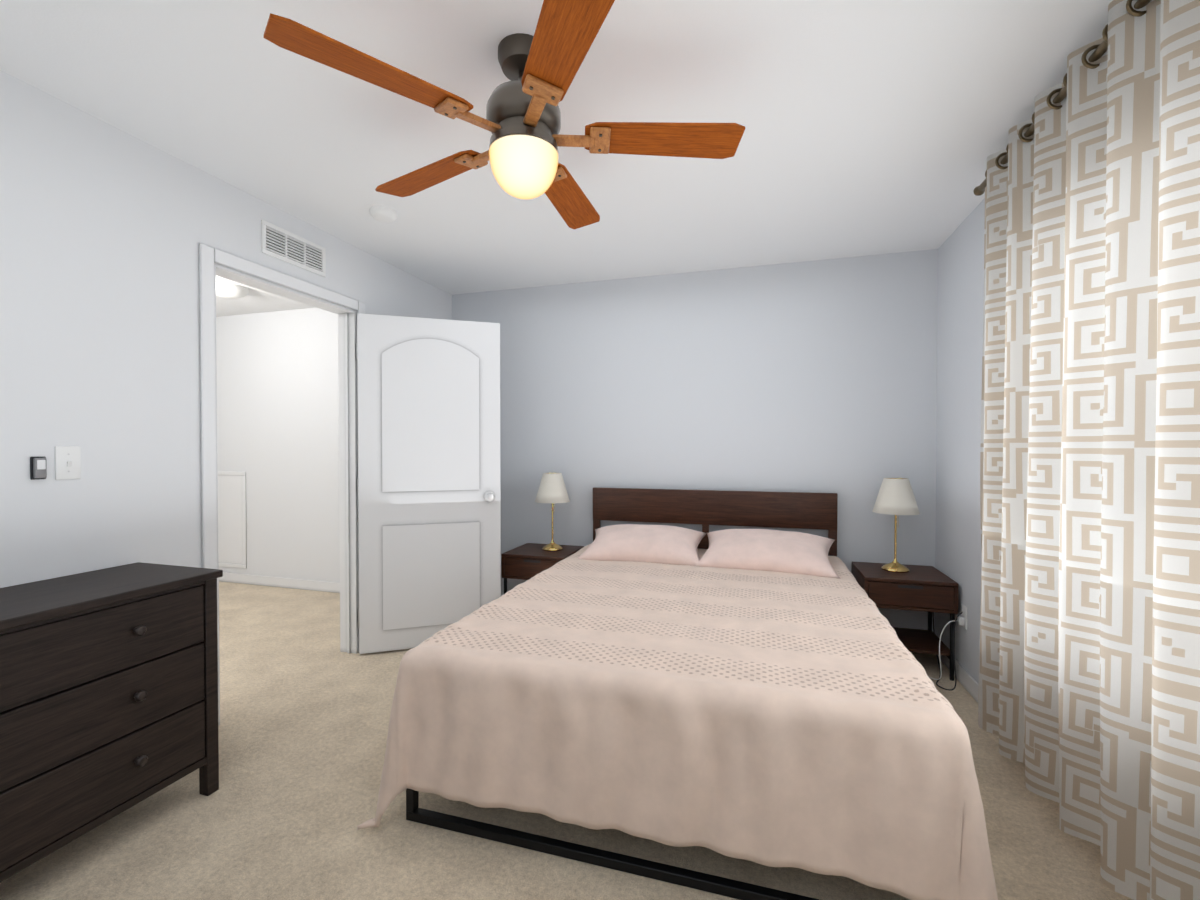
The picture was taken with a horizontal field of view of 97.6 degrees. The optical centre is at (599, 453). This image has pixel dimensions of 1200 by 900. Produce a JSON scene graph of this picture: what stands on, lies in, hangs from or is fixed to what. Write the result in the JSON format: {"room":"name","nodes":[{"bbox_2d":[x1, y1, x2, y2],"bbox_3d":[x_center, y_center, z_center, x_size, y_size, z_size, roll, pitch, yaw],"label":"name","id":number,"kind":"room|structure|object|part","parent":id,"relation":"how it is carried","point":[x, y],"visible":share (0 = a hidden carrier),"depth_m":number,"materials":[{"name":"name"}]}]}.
{"room":"bedroom","nodes":[
{"label":"bedroom","id":0,"kind":"room"},
{"bbox_2d":[0,70,451,645],"bbox_3d":[-1.845,-0.001,2.077,0.120,2.440,4.350,0,1,17],"label":"wall","id":1,"kind":"structure","parent":0,"point":[105,229],"depth_m":1.94,"materials":[{"name":"white paint"}]},
{"bbox_2d":[30,457,46,479],"bbox_3d":[-1.869,0.048,1.751,0.021,0.076,0.040,0,1,17],"label":"remote","id":2,"kind":"object","parent":1,"relation":"attached to","point":[38,467],"visible":1,"depth_m":1.74,"materials":[{"name":"grey plastic"}]},
{"bbox_2d":[55,446,80,479],"bbox_3d":[-1.850,0.032,1.829,0.014,0.115,0.070,0,1,17],"label":"switch plate","id":3,"kind":"object","parent":1,"relation":"attached to","point":[67,462],"visible":1,"depth_m":1.83,"materials":[{"name":"white plastic"}]},
{"bbox_2d":[199,243,364,725],"bbox_3d":[-1.642,0.149,2.760,0.152,2.120,0.990,0,1,17],"label":"door frame","id":4,"kind":"structure","parent":1,"relation":"attached to","point":[210,270],"depth_m":2.75,"materials":[{"name":"white wood"}]},
{"bbox_2d":[261,219,325,276],"bbox_3d":[-1.580,-1.055,2.725,0.010,0.160,0.390,0,1,17],"label":"air vent","id":5,"kind":"object","parent":1,"relation":"in","point":[294,250],"visible":1,"depth_m":2.71,"materials":[{"name":"white plastic"}]},
{"bbox_2d":[357,313,500,653],"bbox_3d":[-1.042,0.181,3.247,0.842,2.020,0.167,0,1,-18],"label":"door","id":6,"kind":"structure","parent":1,"relation":"in","point":[429,495],"depth_m":3.21,"materials":[{"name":"white wood"}]},
{"bbox_2d":[0,0,1112,316],"bbox_3d":[-1.670,-1.270,2.008,6.685,0.100,4.590,0,1,17],"label":"ceiling","id":7,"kind":"structure","parent":0,"point":[876,126],"depth_m":1.87,"materials":[{"name":"white paint"}]},
{"bbox_2d":[216,282,248,298],"bbox_3d":[-2.788,-1.209,3.935,0.260,0.075,0.260,0,1,17],"label":"hall ceiling light","id":8,"kind":"object","parent":7,"relation":"attached to","point":[229,290],"visible":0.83,"depth_m":3.88,"materials":[{"name":"white glass"}]},
{"bbox_2d":[369,206,396,222],"bbox_3d":[-1.100,-1.210,2.668,0.132,0.038,0.132,0,1,17],"label":"smoke detector","id":9,"kind":"object","parent":7,"relation":"attached to","point":[383,214],"visible":1,"depth_m":2.63,"materials":[{"name":"white plastic"}]},
{"bbox_2d":[263,0,744,228],"bbox_3d":[-0.223,-1.002,1.639,1.299,0.428,1.246,0,1,17],"label":"fan","id":10,"kind":"object","parent":7,"relation":"hanging from","point":[521,122],"visible":1,"depth_m":1.51,"materials":[{"name":"brown wood"}]},
{"bbox_3d":[-0.231,-0.848,1.599,0.208,0.122,0.208,0,1,17],"label":"lamp shade","id":11,"kind":"part","parent":10,"relation":"part of","materials":[{"name":"white glass"}]},
{"bbox_2d":[0,581,1133,899],"bbox_3d":[-1.670,1.269,2.042,6.685,0.100,4.590,0,1,17],"label":"floor","id":12,"kind":"structure","parent":0,"point":[286,809],"depth_m":1.70,"materials":[{"name":"beige carpet"}]},
{"bbox_2d":[0,562,222,882],"bbox_3d":[-1.745,0.828,1.380,0.447,0.800,1.234,0,1,17],"label":"dresser","id":13,"kind":"object","parent":12,"relation":"on","point":[108,693],"visible":1,"depth_m":1.58,"materials":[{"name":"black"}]},
{"bbox_2d":[501,543,583,593],"bbox_3d":[-0.390,0.935,3.675,0.450,0.525,0.420,0,1,17],"label":"nightstand","id":14,"kind":"object","parent":12,"relation":"on","point":[527,561],"visible":0.42,"depth_m":3.51,"materials":[{"name":"brown wood"}]},
{"bbox_2d":[535,473,569,550],"bbox_3d":[-0.334,0.403,3.682,0.244,0.535,0.244,0,1,17],"label":"lamp","id":15,"kind":"object","parent":14,"relation":"on","point":[552,488],"visible":0.98,"depth_m":3.61,"materials":[{"name":"white fabric"}]},
{"bbox_2d":[357,487,997,899],"bbox_3d":[0.407,0.736,2.477,1.811,0.955,2.214,0,1,17],"label":"bed","id":16,"kind":"object","parent":12,"relation":"on","point":[765,697],"visible":1,"depth_m":1.58,"materials":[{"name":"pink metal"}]},
{"bbox_3d":[0.415,1.068,2.512,1.600,0.290,2.070,0,1,17],"label":"frame","id":17,"kind":"part","parent":16,"relation":"part of","materials":[{"name":"black metal"}]},
{"bbox_2d":[577,524,706,565],"bbox_3d":[0.276,0.560,3.298,0.784,0.200,0.526,0,1,17],"label":"pillow","id":18,"kind":"object","parent":16,"relation":"on","point":[652,545],"depth_m":3.14,"materials":[{"name":"pink fabric"}]},
{"bbox_3d":[0.718,0.722,3.520,1.600,0.955,0.036,0,1,17],"label":"headboard","id":19,"kind":"part","parent":16,"relation":"part of","materials":[{"name":"brown wood"}]},
{"bbox_2d":[694,529,840,578],"bbox_3d":[0.970,0.561,3.070,0.802,0.205,0.537,0,1,17],"label":"pillow","id":20,"kind":"object","parent":16,"relation":"on","point":[750,551],"depth_m":2.94,"materials":[{"name":"pink fabric"}]},
{"bbox_2d":[851,561,958,680],"bbox_3d":[1.737,0.943,3.038,0.450,0.525,0.420,0,1,17],"label":"nightstand","id":21,"kind":"object","parent":12,"relation":"on","point":[929,589],"visible":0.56,"depth_m":2.87,"materials":[{"name":"brown wood"}]},
{"bbox_2d":[872,478,919,572],"bbox_3d":[1.726,0.412,3.066,0.244,0.535,0.244,0,1,17],"label":"lamp","id":22,"kind":"object","parent":21,"relation":"on","point":[895,497],"visible":1,"depth_m":3.00,"materials":[{"name":"white fabric"}]},
{"bbox_2d":[216,249,937,630],"bbox_3d":[-1.030,-0.029,4.166,6.685,2.440,0.120,0,1,17],"label":"wall","id":23,"kind":"structure","parent":0,"point":[817,376],"depth_m":3.65,"materials":[{"name":"white paint"}]},
{"bbox_2d":[218,471,246,568],"bbox_3d":[-3.461,0.602,4.833,0.530,0.880,0.012,0,1,17],"label":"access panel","id":24,"kind":"structure","parent":23,"relation":"attached to","point":[232,539],"depth_m":4.80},
{"bbox_2d":[219,572,339,592],"bbox_3d":[-2.709,1.140,4.615,2.980,0.090,0.013,0,1,17],"label":"baseboard","id":25,"kind":"structure","parent":23,"relation":"attached to","point":[303,584],"depth_m":4.64,"materials":[{"name":"white wood"}]},
{"bbox_2d":[935,198,984,683],"bbox_3d":[1.926,-0.008,2.593,0.120,2.440,1.200,0,1,17],"label":"wall","id":26,"kind":"structure","parent":0,"point":[958,556],"depth_m":2.79,"materials":[{"name":"white paint"}]},
{"bbox_2d":[928,604,967,690],"bbox_3d":[1.803,0.956,2.933,0.303,0.497,0.551,0,1,17],"label":"power cord","id":27,"kind":"object","parent":26,"relation":"attached to","point":[962,620],"visible":0.75,"depth_m":2.73,"materials":[{"name":"white plastic"}]},
{"bbox_3d":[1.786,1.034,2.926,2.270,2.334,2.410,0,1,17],"label":"cord","id":28,"kind":"part","parent":27,"relation":"part of","materials":[{"name":"white plastic"}]},
{"bbox_3d":[1.510,0.955,1.217,0.120,0.550,1.700,0,1,17],"label":"wall","id":29,"kind":"structure","parent":0,"visible":0},
{"bbox_2d":[938,655,978,702],"bbox_3d":[1.409,1.187,1.113,0.013,0.090,4.337,0,1,17],"label":"baseboard","id":30,"kind":"structure","parent":29,"relation":"attached to","point":[967,681],"depth_m":2.71,"materials":[{"name":"white wood"}]},
{"bbox_3d":[1.510,-1.000,1.191,0.120,0.420,1.700,0,1,17],"label":"wall","id":31,"kind":"structure","parent":0,"visible":0},
{"bbox_2d":[973,0,1199,899],"bbox_3d":[1.301,-0.017,1.050,0.191,2.251,2.485,0,1,17],"label":"curtain","id":32,"kind":"object","parent":31,"relation":"hanging from","point":[1089,683],"visible":1,"depth_m":1.35,"materials":[{"name":"white fabric"}]},
{"bbox_3d":[1.308,-1.097,1.033,0.177,0.064,2.485,0,1,17],"label":"rod","id":33,"kind":"part","parent":32,"relation":"part of","materials":[{"name":"brown metal"}]}
]}

